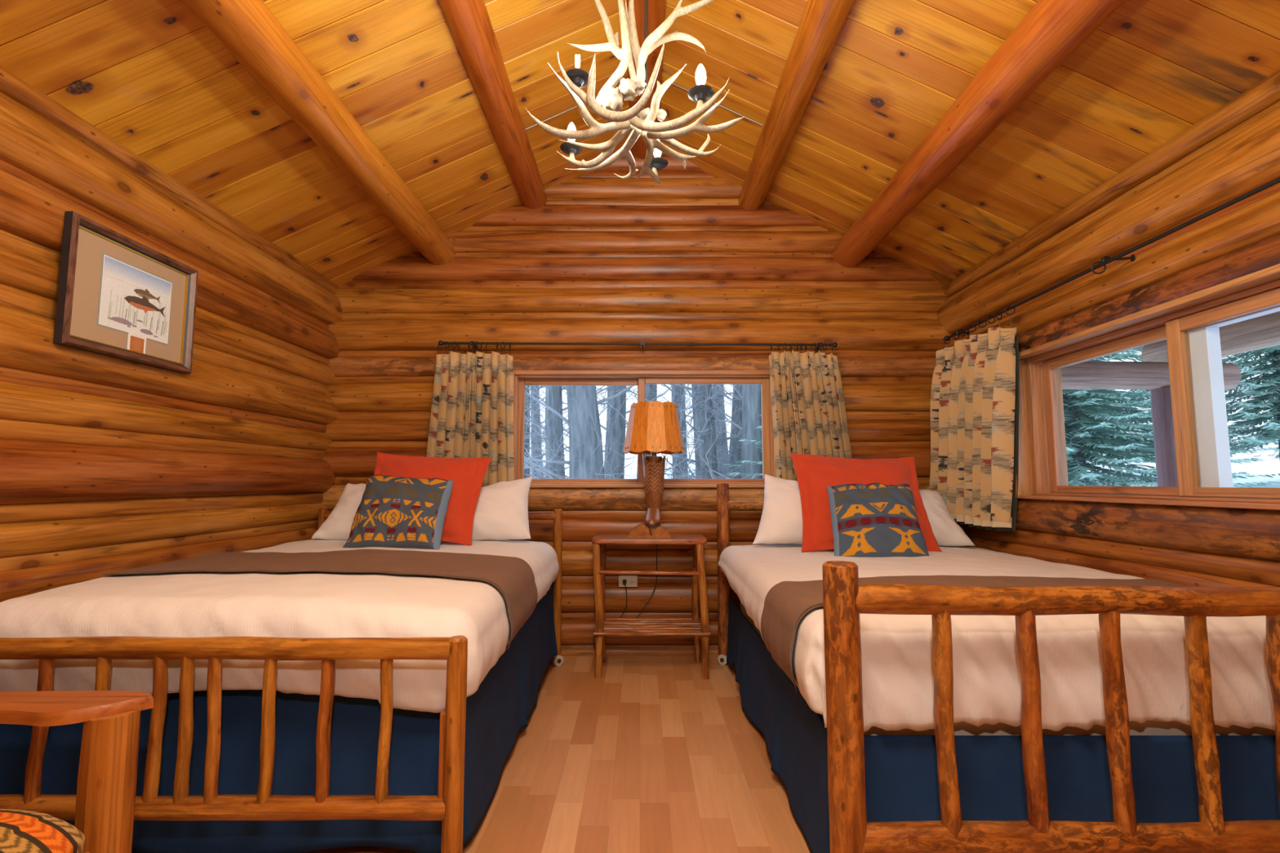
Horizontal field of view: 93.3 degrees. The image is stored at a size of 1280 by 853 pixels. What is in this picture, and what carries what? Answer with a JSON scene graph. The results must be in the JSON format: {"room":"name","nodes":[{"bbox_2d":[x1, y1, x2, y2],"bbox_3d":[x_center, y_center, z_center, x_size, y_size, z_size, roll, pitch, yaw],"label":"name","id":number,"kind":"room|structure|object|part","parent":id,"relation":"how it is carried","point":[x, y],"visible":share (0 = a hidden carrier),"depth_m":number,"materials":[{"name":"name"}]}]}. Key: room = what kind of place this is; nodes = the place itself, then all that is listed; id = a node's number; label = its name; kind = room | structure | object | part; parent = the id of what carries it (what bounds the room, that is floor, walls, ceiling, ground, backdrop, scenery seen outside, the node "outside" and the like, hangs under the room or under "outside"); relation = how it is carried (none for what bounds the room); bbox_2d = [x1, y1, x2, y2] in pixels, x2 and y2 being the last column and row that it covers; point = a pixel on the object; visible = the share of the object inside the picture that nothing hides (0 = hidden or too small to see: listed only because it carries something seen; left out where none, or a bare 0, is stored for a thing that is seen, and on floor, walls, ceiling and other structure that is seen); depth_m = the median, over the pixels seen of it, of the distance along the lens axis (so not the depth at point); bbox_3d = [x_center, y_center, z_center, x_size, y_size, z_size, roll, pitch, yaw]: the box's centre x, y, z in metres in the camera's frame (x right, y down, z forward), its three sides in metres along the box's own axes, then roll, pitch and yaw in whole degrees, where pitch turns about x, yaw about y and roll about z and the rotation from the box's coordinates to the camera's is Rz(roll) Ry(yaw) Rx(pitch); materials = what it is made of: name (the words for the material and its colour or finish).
{"room":"hotel room","nodes":[
{"label":"hotel room","id":0,"kind":"room"},
{"bbox_2d":[0,65,343,602],"bbox_3d":[-2.075,-0.036,0.794,0.211,2.429,6.575,0,-5,0],"label":"wall","id":1,"kind":"structure","parent":0,"point":[108,464],"depth_m":2.43,"materials":[{"name":"brown wood"}]},
{"bbox_2d":[53,211,198,373],"bbox_3d":[-1.963,-0.485,2.351,0.044,0.462,0.585,0,-5,0],"label":"framed picture","id":2,"kind":"object","parent":1,"relation":"attached to","point":[118,296],"visible":1,"depth_m":2.29,"materials":[{"name":"brown wood"}]},
{"bbox_2d":[98,254,172,343],"bbox_3d":[-1.966,-0.488,2.367,0.001,0.260,0.323,0,-5,0],"label":"print","id":3,"kind":"object","parent":2,"relation":"attached to","point":[134,300],"depth_m":2.35},
{"bbox_2d":[302,656,810,852],"bbox_3d":[0.000,1.223,0.644,4.600,0.120,6.705,0,-5,0],"label":"floor","id":4,"kind":"structure","parent":0,"point":[651,754],"depth_m":2.27,"materials":[{"name":"brown wood"}]},
{"bbox_2d":[0,690,153,852],"bbox_3d":[-1.509,0.718,0.993,0.822,0.955,0.859,0,-5,0],"label":"armchair","id":5,"kind":"object","parent":4,"relation":"on","point":[107,776],"visible":1,"depth_m":1.30,"materials":[{"name":"brown wood"}]},
{"bbox_2d":[0,808,85,852],"bbox_3d":[-1.478,0.822,0.990,0.745,0.183,0.600,0,-5,0],"label":"seat cushion","id":6,"kind":"object","parent":5,"relation":"on","point":[21,831],"depth_m":1.18,"materials":[{"name":"fabric"}]},
{"bbox_3d":[-1.509,0.627,1.353,0.798,0.027,0.154,0,-5,0],"label":"armrest","id":7,"kind":"part","parent":5,"relation":"part of","materials":[{"name":"brown wood"}]},
{"bbox_3d":[-1.174,0.929,1.320,0.100,0.588,0.106,0,-5,0],"label":"post","id":8,"kind":"part","parent":5,"relation":"part of","materials":[{"name":"brown wood"}]},
{"bbox_2d":[0,508,563,852],"bbox_3d":[-1.230,0.878,2.669,1.542,0.934,2.102,0,-5,0],"label":"bed","id":9,"kind":"object","parent":4,"relation":"on","point":[446,806],"visible":0.72,"depth_m":1.64,"materials":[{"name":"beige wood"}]},
{"bbox_3d":[-1.230,1.031,1.632,1.422,0.062,0.065,0,-5,0],"label":"rail","id":10,"kind":"part","parent":9,"relation":"part of","materials":[{"name":"brown wood"}]},
{"bbox_3d":[-1.230,0.613,1.670,1.422,0.063,0.063,0,-5,0],"label":"rail","id":11,"kind":"part","parent":9,"relation":"part of","materials":[{"name":"brown wood"}]},
{"bbox_2d":[0,582,557,852],"bbox_3d":[-1.219,1.083,2.661,1.482,0.485,1.864,0,-5,0],"label":"bed skirt","id":12,"kind":"object","parent":9,"relation":"attached to","point":[503,704],"visible":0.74,"depth_m":1.78,"materials":[{"name":"blue fabric"}]},
{"bbox_3d":[-1.955,0.943,3.689,0.054,0.880,0.055,0,-5,0],"label":"headboard post","id":13,"kind":"part","parent":9,"relation":"part of","materials":[{"name":"brown wood"}]},
{"bbox_3d":[-1.230,0.549,3.725,1.450,0.052,0.056,0,-5,0],"label":"headboard rail","id":14,"kind":"part","parent":9,"relation":"part of","materials":[{"name":"brown wood"}]},
{"bbox_3d":[-0.505,0.898,1.645,0.057,0.630,0.057,0,-5,0],"label":"footboard post","id":15,"kind":"part","parent":9,"relation":"part of","materials":[{"name":"brown wood"}]},
{"bbox_3d":[-0.505,0.946,3.689,0.054,0.875,0.055,0,-5,0],"label":"headboard post","id":16,"kind":"part","parent":9,"relation":"part of","materials":[{"name":"brown wood"}]},
{"bbox_3d":[-1.262,0.836,2.736,1.375,0.370,1.800,0,-5,0],"label":"mattress","id":17,"kind":"object","parent":9,"relation":"on","visible":0},
{"bbox_2d":[0,538,559,712],"bbox_3d":[-1.195,0.732,2.627,1.460,0.345,1.824,0,-5,0],"label":"duvet","id":18,"kind":"object","parent":17,"relation":"on","point":[315,605],"visible":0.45,"depth_m":1.78,"materials":[{"name":"white fabric"}]},
{"bbox_2d":[102,549,537,648],"bbox_3d":[-1.191,0.678,2.464,1.469,0.282,0.630,0,-5,0],"label":"throw blanket","id":19,"kind":"object","parent":18,"relation":"on","point":[513,577],"visible":1,"depth_m":2.43,"materials":[{"name":"brown fabric"}]},
{"bbox_2d":[311,483,366,540],"bbox_3d":[-1.517,0.496,3.481,0.618,0.334,0.331,0,-5,0],"label":"pillow","id":20,"kind":"object","parent":18,"relation":"on","point":[337,526],"visible":0.33,"depth_m":3.37,"materials":[{"name":"white fabric"}]},
{"bbox_2d":[342,475,453,550],"bbox_3d":[-1.221,0.435,3.110,0.490,0.373,0.334,0,-5,0],"label":"throw cushion","id":21,"kind":"object","parent":18,"relation":"on","point":[392,512],"visible":0.98,"depth_m":3.03,"materials":[{"name":"fabric"}]},
{"bbox_2d":[373,452,492,546],"bbox_3d":[-1.194,0.386,3.338,0.672,0.508,0.327,0,-5,0],"label":"cushion","id":22,"kind":"object","parent":18,"relation":"on","point":[468,474],"visible":0.42,"depth_m":3.36,"materials":[{"name":"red fabric"}]},
{"bbox_2d":[471,475,533,541],"bbox_3d":[-0.938,0.480,3.508,0.652,0.379,0.299,0,-5,0],"label":"pillow","id":23,"kind":"object","parent":18,"relation":"on","point":[501,511],"visible":0.47,"depth_m":3.41,"materials":[{"name":"white fabric"}]},
{"bbox_2d":[591,533,710,679],"bbox_3d":[0.058,1.042,3.576,0.677,0.773,0.393,0,-5,0],"label":"nightstand","id":24,"kind":"object","parent":4,"relation":"on","point":[695,626],"visible":1,"depth_m":3.44,"materials":[{"name":"brown wood"}]},
{"bbox_3d":[-0.236,1.042,3.433,0.070,0.745,0.057,0,-5,0],"label":"leg","id":25,"kind":"part","parent":24,"relation":"part of","materials":[{"name":"brown wood"}]},
{"bbox_3d":[-0.236,1.069,3.728,0.058,0.746,0.059,0,-5,0],"label":"leg","id":26,"kind":"part","parent":24,"relation":"part of","materials":[{"name":"brown wood"}]},
{"bbox_2d":[592,400,684,649],"bbox_3d":[-0.010,0.618,3.639,0.565,1.559,0.405,0,-5,0],"label":"table lamp","id":27,"kind":"object","parent":24,"relation":"on","point":[653,428],"visible":0.93,"depth_m":3.56,"materials":[{"name":"brown wood"}]},
{"bbox_3d":[-0.092,1.020,3.732,0.400,0.775,0.138,0,-5,0],"label":"power cord","id":28,"kind":"part","parent":27,"relation":"part of","materials":[{"name":"black metal"}]},
{"bbox_3d":[-0.058,0.007,3.618,0.050,0.303,0.116,2,-6,-21],"label":"shade panel","id":29,"kind":"part","parent":27,"relation":"part of","materials":[{"name":"brown wood"}]},
{"bbox_3d":[-0.013,0.023,3.792,0.116,0.303,0.050,4,-7,-39],"label":"shade panel","id":30,"kind":"part","parent":27,"relation":"part of","materials":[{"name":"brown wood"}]},
{"bbox_3d":[0.002,0.001,3.545,0.116,0.303,0.050,-3,-6,32],"label":"shade panel","id":31,"kind":"part","parent":27,"relation":"part of","materials":[{"name":"brown wood"}]},
{"bbox_3d":[0.076,0.026,3.827,0.116,0.303,0.050,0,-5,-3],"label":"shade panel","id":32,"kind":"part","parent":27,"relation":"part of","materials":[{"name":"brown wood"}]},
{"bbox_2d":[650,451,657,456],"bbox_3d":[0.085,0.150,3.662,0.040,0.065,0.040,0,-5,0],"label":"socket","id":33,"kind":"object","parent":27,"relation":"attached to","point":[653,454],"depth_m":3.65,"materials":[{"name":"silver metal"}]},
{"bbox_3d":[0.094,-0.002,3.521,0.116,0.303,0.050,0,-5,-3],"label":"shade panel","id":34,"kind":"part","parent":27,"relation":"part of","materials":[{"name":"brown wood"}]},
{"bbox_3d":[0.168,0.024,3.803,0.116,0.303,0.050,-3,-6,32],"label":"shade panel","id":35,"kind":"part","parent":27,"relation":"part of","materials":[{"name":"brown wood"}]},
{"bbox_3d":[0.183,0.002,3.555,0.116,0.303,0.050,4,-7,-39],"label":"shade panel","id":36,"kind":"part","parent":27,"relation":"part of","materials":[{"name":"brown wood"}]},
{"bbox_3d":[0.234,0.009,3.635,0.050,0.303,0.116,-1,-5,15],"label":"shade panel","id":37,"kind":"part","parent":27,"relation":"part of","materials":[{"name":"brown wood"}]},
{"bbox_3d":[0.347,1.071,3.740,0.059,0.745,0.058,0,-5,0],"label":"leg","id":38,"kind":"part","parent":24,"relation":"part of","materials":[{"name":"brown wood"}]},
{"bbox_3d":[0.357,1.041,3.419,0.077,0.747,0.058,0,-5,0],"label":"leg","id":39,"kind":"part","parent":24,"relation":"part of","materials":[{"name":"brown wood"}]},
{"bbox_2d":[716,483,1279,852],"bbox_3d":[1.235,0.795,2.616,1.532,1.090,2.284,0,-5,0],"label":"bed","id":40,"kind":"object","parent":4,"relation":"on","point":[844,599],"visible":0.69,"depth_m":1.50,"materials":[{"name":"brown wood"}]},
{"bbox_3d":[0.514,0.868,3.716,0.078,1.035,0.078,0,-5,0],"label":"headboard post","id":41,"kind":"part","parent":40,"relation":"part of","materials":[{"name":"brown wood"}]},
{"bbox_3d":[1.235,0.491,3.750,1.440,0.063,0.068,0,-5,0],"label":"headboard rail","id":42,"kind":"part","parent":40,"relation":"part of","materials":[{"name":"brown wood"}]},
{"bbox_3d":[0.515,0.774,1.516,0.090,0.852,0.091,0,-5,0],"label":"footboard post","id":43,"kind":"part","parent":40,"relation":"part of","materials":[{"name":"brown wood"}]},
{"bbox_3d":[1.955,0.888,3.715,0.079,0.995,0.077,0,-5,0],"label":"headboard post","id":44,"kind":"part","parent":40,"relation":"part of","materials":[{"name":"wood"}]},
{"bbox_2d":[726,597,1279,852],"bbox_3d":[1.218,1.125,2.582,1.464,0.397,2.014,0,-5,0],"label":"bed skirt","id":45,"kind":"object","parent":40,"relation":"attached to","point":[901,771],"visible":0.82,"depth_m":1.63,"materials":[{"name":"blue fabric"}]},
{"bbox_2d":[740,602,1275,735],"bbox_3d":[1.262,0.844,2.657,1.355,0.380,1.955,0,-5,0],"label":"mattress","id":46,"kind":"object","parent":40,"relation":"on","point":[962,728],"visible":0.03,"depth_m":1.68,"materials":[{"name":"beige fabric"}]},
{"bbox_2d":[717,543,1275,732],"bbox_3d":[1.200,0.750,2.574,1.491,0.310,1.968,0,-5,0],"label":"duvet","id":47,"kind":"object","parent":46,"relation":"on","point":[897,660],"visible":0.55,"depth_m":1.63,"materials":[{"name":"white fabric"}]},
{"bbox_2d":[752,474,802,544],"bbox_3d":[0.943,0.479,3.510,0.628,0.407,0.316,0,-5,0],"label":"pillow","id":48,"kind":"object","parent":47,"relation":"on","point":[781,519],"visible":0.44,"depth_m":3.41,"materials":[{"name":"white fabric"}]},
{"bbox_2d":[790,453,942,552],"bbox_3d":[1.223,0.407,3.341,0.770,0.543,0.379,0,-5,0],"label":"cushion","id":49,"kind":"object","parent":47,"relation":"on","point":[814,473],"visible":0.52,"depth_m":3.36,"materials":[{"name":"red fabric"}]},
{"bbox_2d":[826,482,928,557],"bbox_3d":[1.208,0.488,3.111,0.513,0.395,0.343,0,-5,0],"label":"throw cushion","id":50,"kind":"object","parent":47,"relation":"on","point":[876,519],"visible":0.92,"depth_m":3.03,"materials":[{"name":"fabric"}]},
{"bbox_2d":[919,489,975,546],"bbox_3d":[1.552,0.521,3.498,0.648,0.328,0.305,0,-5,3],"label":"pillow","id":51,"kind":"object","parent":47,"relation":"on","point":[946,531],"visible":0.3,"depth_m":3.38,"materials":[{"name":"white fabric"}]},
{"bbox_2d":[760,575,1188,691],"bbox_3d":[1.196,0.671,2.027,1.499,0.266,0.480,0,-5,0],"label":"throw blanket","id":52,"kind":"object","parent":47,"relation":"on","point":[786,603],"visible":0.41,"depth_m":2.13,"materials":[{"name":"brown fabric"}]},
{"bbox_3d":[1.235,0.444,1.544,1.395,0.081,0.079,0,-5,0],"label":"rail","id":53,"kind":"part","parent":40,"relation":"part of","materials":[{"name":"brown wood"}]},
{"bbox_3d":[1.235,1.017,1.494,1.395,0.078,0.077,0,-5,0],"label":"rail","id":54,"kind":"part","parent":40,"relation":"part of","materials":[{"name":"brown wood"}]},
{"bbox_2d":[321,151,951,656],"bbox_3d":[0.000,-0.192,4.015,4.240,3.423,0.208,0,-5,0],"label":"wall","id":55,"kind":"structure","parent":0,"point":[608,257],"depth_m":3.99,"materials":[{"name":"brown wood"}]},
{"bbox_2d":[618,575,637,586],"bbox_3d":[-0.075,0.981,3.847,0.119,0.071,0.070,0,-5,0],"label":"wall outlet","id":56,"kind":"object","parent":55,"relation":"attached to","point":[631,580],"visible":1,"depth_m":3.81,"materials":[{"name":"beige plastic"}]},
{"bbox_2d":[629,578,634,584],"bbox_3d":[-0.050,0.978,3.814,0.033,0.033,0.004,0,-5,0],"label":"socket","id":57,"kind":"object","parent":56,"relation":"attached to","point":[631,580],"depth_m":3.81,"materials":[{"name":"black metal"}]},
{"bbox_2d":[438,340,837,350],"bbox_3d":[-0.014,-0.523,3.905,2.552,0.045,0.117,0,-5,0],"label":"curtain rod","id":58,"kind":"object","parent":55,"relation":"attached to","point":[642,344],"visible":0.97,"depth_m":3.86,"materials":[{"name":"black metal"}]},
{"bbox_2d":[426,341,514,487],"bbox_3d":[-1.076,-0.059,3.836,0.550,0.969,0.107,0,-5,0],"label":"curtain","id":59,"kind":"object","parent":58,"relation":"hanging from","point":[472,415],"visible":0.77,"depth_m":3.85,"materials":[{"name":"fabric"}]},
{"bbox_3d":[-0.014,-0.527,3.864,2.519,0.026,0.016,0,-5,0],"label":"rod","id":60,"kind":"part","parent":58,"relation":"part of","materials":[{"name":"black metal"}]},
{"bbox_2d":[768,342,852,480],"bbox_3d":[1.095,-0.020,3.835,0.540,1.028,0.094,0,-5,0],"label":"curtain","id":61,"kind":"object","parent":58,"relation":"hanging from","point":[809,416],"visible":0.73,"depth_m":3.85,"materials":[{"name":"fabric"}]},
{"bbox_2d":[560,644,718,652],"bbox_3d":[0.000,1.419,3.836,4.000,0.068,0.032,0,-5,0],"label":"baseboard","id":62,"kind":"structure","parent":55,"relation":"attached to","point":[686,648],"depth_m":3.82,"materials":[{"name":"brown wood"}]},
{"bbox_2d":[512,370,776,488],"bbox_3d":[0.022,0.020,3.987,1.735,0.762,0.175,0,-5,0],"label":"window","id":63,"kind":"structure","parent":55,"relation":"in","point":[521,378],"depth_m":3.96,"materials":[{"name":"brown wood"}]},
{"bbox_3d":[-0.404,0.029,4.016,0.823,0.700,0.035,0,-5,0],"label":"sash","id":64,"kind":"part","parent":63,"relation":"part of","materials":[{"name":"brown wood"}]},
{"bbox_3d":[0.425,0.025,3.977,0.874,0.700,0.035,0,-5,0],"label":"sash","id":65,"kind":"part","parent":63,"relation":"part of","materials":[{"name":"brown wood"}]},
{"bbox_2d":[0,0,1279,285],"bbox_3d":[0.060,-1.625,0.944,4.840,1.223,6.583,0,-5,0],"label":"ceiling","id":66,"kind":"structure","parent":0,"point":[149,75],"depth_m":2.66,"materials":[{"name":"brown wood"}]},
{"bbox_2d":[180,0,456,265],"bbox_3d":[-1.339,-1.452,0.938,0.218,0.208,6.405,0,-5,0],"label":"ceiling beam","id":67,"kind":"structure","parent":66,"relation":"attached to","point":[248,29],"depth_m":2.38,"materials":[{"name":"brown wood"}]},
{"bbox_2d":[438,0,546,208],"bbox_3d":[-0.715,-1.825,0.972,0.185,0.180,6.405,0,-5,0],"label":"ceiling beam","id":68,"kind":"structure","parent":66,"relation":"attached to","point":[468,22],"depth_m":2.85,"materials":[{"name":"brown wood"}]},
{"bbox_2d":[524,82,762,129],"bbox_3d":[0.020,-1.792,3.369,1.324,0.297,0.009,0,-5,0],"label":"conduit","id":69,"kind":"object","parent":66,"relation":"attached to","point":[673,83],"visible":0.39,"depth_m":3.36,"materials":[{"name":"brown metal"}]},
{"bbox_2d":[626,0,665,159],"bbox_3d":[0.026,-2.178,1.004,0.211,0.205,6.405,0,-5,0],"label":"ceiling beam","id":70,"kind":"structure","parent":66,"relation":"attached to","point":[656,8],"depth_m":2.98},
{"bbox_2d":[525,0,743,183],"bbox_3d":[-0.008,-1.423,2.045,0.683,1.155,0.638,0,-5,0],"label":"chandelier","id":71,"kind":"object","parent":70,"relation":"hanging from","point":[611,98],"visible":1,"depth_m":1.95,"materials":[{"name":"beige"}]},
{"bbox_3d":[-0.247,-1.063,2.187,0.034,0.080,0.034,0,-5,0],"label":"bulb","id":72,"kind":"part","parent":71,"relation":"part of","materials":[{"name":"white glass"}]},
{"bbox_3d":[0.030,-1.541,2.048,0.090,0.920,0.090,0,-5,0],"label":"hanging stem","id":73,"kind":"part","parent":71,"relation":"part of","materials":[{"name":"beige metal"}]},
{"bbox_3d":[0.066,-1.054,2.292,0.034,0.080,0.034,0,-5,0],"label":"bulb","id":74,"kind":"part","parent":71,"relation":"part of","materials":[{"name":"white glass"}]},
{"bbox_3d":[0.189,-1.091,1.880,0.034,0.080,0.034,0,-5,0],"label":"bulb","id":75,"kind":"part","parent":71,"relation":"part of","materials":[{"name":"white glass"}]},
{"bbox_2d":[737,0,854,210],"bbox_3d":[0.752,-1.814,0.971,0.181,0.177,6.406,0,-5,0],"label":"ceiling beam","id":76,"kind":"structure","parent":66,"relation":"attached to","point":[822,21],"depth_m":2.83,"materials":[{"name":"brown wood"}]},
{"bbox_2d":[831,0,1124,267],"bbox_3d":[1.386,-1.433,0.936,0.220,0.209,6.406,0,-5,0],"label":"ceiling beam","id":77,"kind":"structure","parent":66,"relation":"attached to","point":[1051,30],"depth_m":2.35,"materials":[{"name":"brown wood"}]},
{"bbox_2d":[937,69,1279,586],"bbox_3d":[2.076,-0.029,0.793,0.209,2.413,6.575,0,-5,0],"label":"wall","id":78,"kind":"structure","parent":0,"point":[1233,151],"depth_m":2.38,"materials":[{"name":"brown wood"}]},
{"bbox_2d":[942,177,1279,341],"bbox_3d":[1.953,-0.684,2.385,0.110,0.049,2.850,0,-5,0],"label":"curtain rod","id":79,"kind":"object","parent":78,"relation":"attached to","point":[1105,260],"visible":0.98,"depth_m":2.36,"materials":[{"name":"black metal"}]},
{"bbox_2d":[928,306,1019,531],"bbox_3d":[1.898,-0.007,3.452,0.130,1.166,0.794,1,-5,-6],"label":"curtain","id":80,"kind":"object","parent":79,"relation":"hanging from","point":[975,394],"visible":0.96,"depth_m":3.35,"materials":[{"name":"fabric"}]},
{"bbox_2d":[1091,261,1106,274],"bbox_3d":[1.915,-0.662,2.524,0.052,0.052,0.010,-2,-5,17],"label":"curtain ring","id":81,"kind":"object","parent":79,"relation":"hanging from","point":[1104,268],"visible":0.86,"depth_m":2.52,"materials":[{"name":"black metal"}]},
{"bbox_2d":[1015,263,1279,510],"bbox_3d":[2.078,-0.086,2.260,0.244,0.756,1.885,0,-5,0],"label":"window","id":82,"kind":"structure","parent":78,"relation":"in","point":[1189,324],"depth_m":2.29,"materials":[{"name":"brown wood"}]},
{"bbox_3d":[2.103,-0.036,2.707,0.035,0.674,0.805,0,-5,0],"label":"sash","id":83,"kind":"part","parent":82,"relation":"part of","materials":[{"name":"brown wood"}]},
{"bbox_3d":[2.062,-0.113,1.863,0.035,0.674,0.930,0,-5,0],"label":"sash","id":84,"kind":"part","parent":82,"relation":"part of","materials":[{"name":"brown wood"}]},
{"label":"outside","id":85,"kind":"structure","parent":0,"visible":0},
{"bbox_2d":[564,460,1279,488],"bbox_3d":[15.000,2.793,44.932,150.000,5.834,150.000,0,-5,0],"label":"ground","id":86,"kind":"structure","parent":85,"point":[1264,468],"depth_m":13.96,"materials":[{"name":"white snow"}]},
{"bbox_2d":[524,386,599,478],"bbox_3d":[-2.534,-2.313,14.811,4.750,10.758,5.836,-3,-6,26],"label":"bare tree","id":87,"kind":"object","parent":86,"relation":"on","point":[526,413],"visible":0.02,"depth_m":14.76,"materials":[{"name":"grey plant"}]},
{"bbox_2d":[524,386,608,479],"bbox_3d":[-3.172,-2.180,14.381,6.440,10.356,7.920,-5,-7,44],"label":"bare tree","id":88,"kind":"object","parent":86,"relation":"on","point":[526,437],"visible":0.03,"depth_m":14.53,"materials":[{"name":"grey plant"}]},
{"bbox_2d":[529,386,610,479],"bbox_3d":[-3.394,-1.393,19.598,6.784,9.729,7.389,5,-7,-43],"label":"bare tree","id":89,"kind":"object","parent":86,"relation":"on","point":[535,415],"visible":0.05,"depth_m":19.75,"materials":[{"name":"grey plant"}]},
{"bbox_2d":[529,386,636,479],"bbox_3d":[-2.083,-1.812,18.433,7.128,10.356,5.796,-2,-6,19],"label":"bare tree","id":90,"kind":"object","parent":86,"relation":"on","point":[562,386],"visible":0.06,"depth_m":18.75,"materials":[{"name":"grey plant"}]},
{"bbox_2d":[539,385,691,479],"bbox_3d":[-1.001,-1.529,21.541,6.440,10.356,7.920,1,-5,-13],"label":"bare tree","id":91,"kind":"object","parent":86,"relation":"on","point":[606,439],"visible":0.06,"depth_m":21.07,"materials":[{"name":"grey plant"}]},
{"bbox_2d":[524,385,707,479],"bbox_3d":[-1.652,-2.072,12.129,7.389,9.729,6.784,-4,-6,35],"label":"bare tree","id":92,"kind":"object","parent":86,"relation":"on","point":[553,397],"visible":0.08,"depth_m":12.25,"materials":[{"name":"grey plant"}]},
{"bbox_2d":[524,385,737,479],"bbox_3d":[-1.510,-2.719,10.348,8.337,10.758,6.786,-3,-6,33],"label":"bare tree","id":93,"kind":"object","parent":86,"relation":"on","point":[580,433],"visible":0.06,"depth_m":10.34,"materials":[{"name":"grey plant"}]},
{"bbox_2d":[524,384,742,479],"bbox_3d":[-0.079,-2.006,12.856,7.389,9.729,6.784,1,-5,-11],"label":"bare tree","id":94,"kind":"object","parent":86,"relation":"on","point":[615,457],"visible":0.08,"depth_m":12.75,"materials":[{"name":"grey plant"}]},
{"bbox_2d":[562,384,730,479],"bbox_3d":[0.732,-2.083,17.333,5.429,10.758,6.670,3,-6,-31],"label":"bare tree","id":95,"kind":"object","parent":86,"relation":"on","point":[648,386],"visible":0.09,"depth_m":16.86,"materials":[{"name":"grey plant"}]},
{"bbox_2d":[599,384,739,479],"bbox_3d":[1.054,-2.036,15.964,5.796,10.356,7.128,2,-6,-21],"label":"bare tree","id":96,"kind":"object","parent":86,"relation":"on","point":[683,464],"visible":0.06,"depth_m":15.78,"materials":[{"name":"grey plant"}]},
{"bbox_2d":[595,384,746,479],"bbox_3d":[1.174,-2.398,11.992,6.440,10.356,7.920,-1,-5,7],"label":"bare tree","id":97,"kind":"object","parent":86,"relation":"on","point":[703,420],"visible":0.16,"depth_m":11.77,"materials":[{"name":"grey plant"}]},
{"bbox_2d":[626,384,733,479],"bbox_3d":[2.389,-1.758,19.022,6.440,10.356,7.920,-2,-6,24],"label":"bare tree","id":98,"kind":"object","parent":86,"relation":"on","point":[724,435],"visible":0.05,"depth_m":18.83,"materials":[{"name":"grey plant"}]},
{"bbox_2d":[644,384,742,479],"bbox_3d":[2.615,-1.849,14.589,6.784,9.729,7.389,0,-5,5],"label":"bare tree","id":99,"kind":"object","parent":86,"relation":"on","point":[735,442],"visible":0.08,"depth_m":13.93,"materials":[{"name":"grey plant"}]},
{"bbox_2d":[666,384,742,466],"bbox_3d":[3.222,-1.918,13.825,6.784,9.729,7.389,4,-6,-35],"label":"bare tree","id":100,"kind":"object","parent":86,"relation":"on","point":[720,386],"visible":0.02,"depth_m":13.80,"materials":[{"name":"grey plant"}]},
{"bbox_2d":[692,385,732,426],"bbox_3d":[4.343,-2.113,17.004,5.429,10.758,6.670,0,-5,-2],"label":"bare tree","id":101,"kind":"object","parent":86,"relation":"on","point":[717,385],"visible":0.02,"depth_m":17.82,"materials":[{"name":"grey plant"}]},
{"bbox_2d":[674,384,762,479],"bbox_3d":[1.906,-2.485,11.034,5.474,10.356,6.732,4,-6,-36],"label":"bare tree","id":102,"kind":"object","parent":86,"relation":"on","point":[751,393],"visible":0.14,"depth_m":10.49,"materials":[{"name":"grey plant"}]},
{"bbox_2d":[724,414,762,479],"bbox_3d":[3.700,-0.390,10.284,4.749,5.980,4.810,-2,-5,17],"label":"spruce tree","id":103,"kind":"object","parent":86,"relation":"on","point":[742,440],"visible":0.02,"depth_m":10.11,"materials":[{"name":"green plant"}]},
{"bbox_2d":[1080,349,1154,464],"bbox_3d":[9.574,-1.221,13.670,4.810,5.980,4.749,-4,-6,36],"label":"spruce tree","id":104,"kind":"object","parent":86,"relation":"on","point":[1121,420],"visible":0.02,"depth_m":12.70,"materials":[{"name":"green plant"}]},
{"bbox_2d":[1086,348,1151,459],"bbox_3d":[10.877,-2.201,15.492,5.805,7.700,6.180,4,-6,-35],"label":"spruce tree","id":105,"kind":"object","parent":86,"relation":"on","point":[1117,397],"visible":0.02,"depth_m":14.10,"materials":[{"name":"green plant"}]},
{"bbox_2d":[1061,311,1279,486],"bbox_3d":[3.425,0.328,2.280,2.351,2.960,5.200,0,-5,0],"label":"porch","id":106,"kind":"object","parent":86,"relation":"on","point":[1260,332],"visible":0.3,"depth_m":4.28,"materials":[{"name":"grey wood"}]},
{"bbox_3d":[3.791,0.854,4.261,0.169,2.270,0.174,0,-5,0],"label":"post","id":107,"kind":"part","parent":106,"relation":"part of","materials":[{"name":"wood"}]},
{"bbox_2d":[1062,348,1279,487],"bbox_3d":[7.566,-1.470,10.844,5.619,7.000,5.277,5,-7,-41],"label":"spruce tree","id":108,"kind":"object","parent":86,"relation":"on","point":[1077,432],"visible":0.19,"depth_m":10.00,"materials":[{"name":"green plant"}]},
{"bbox_2d":[1099,345,1279,462],"bbox_3d":[10.356,-2.106,9.775,5.338,6.650,5.013,-2,-6,24],"label":"spruce tree","id":109,"kind":"object","parent":86,"relation":"on","point":[1270,430],"visible":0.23,"depth_m":9.70,"materials":[{"name":"green plant"}]},
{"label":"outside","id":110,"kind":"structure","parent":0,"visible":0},
{"bbox_2d":[1086,351,1279,462],"bbox_3d":[47.023,-8.456,23.362,27.712,26.303,95.000,0,-5,0],"label":"hill","id":111,"kind":"structure","parent":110,"point":[1261,455],"depth_m":40.74,"materials":[{"name":"white snow"}]}
]}

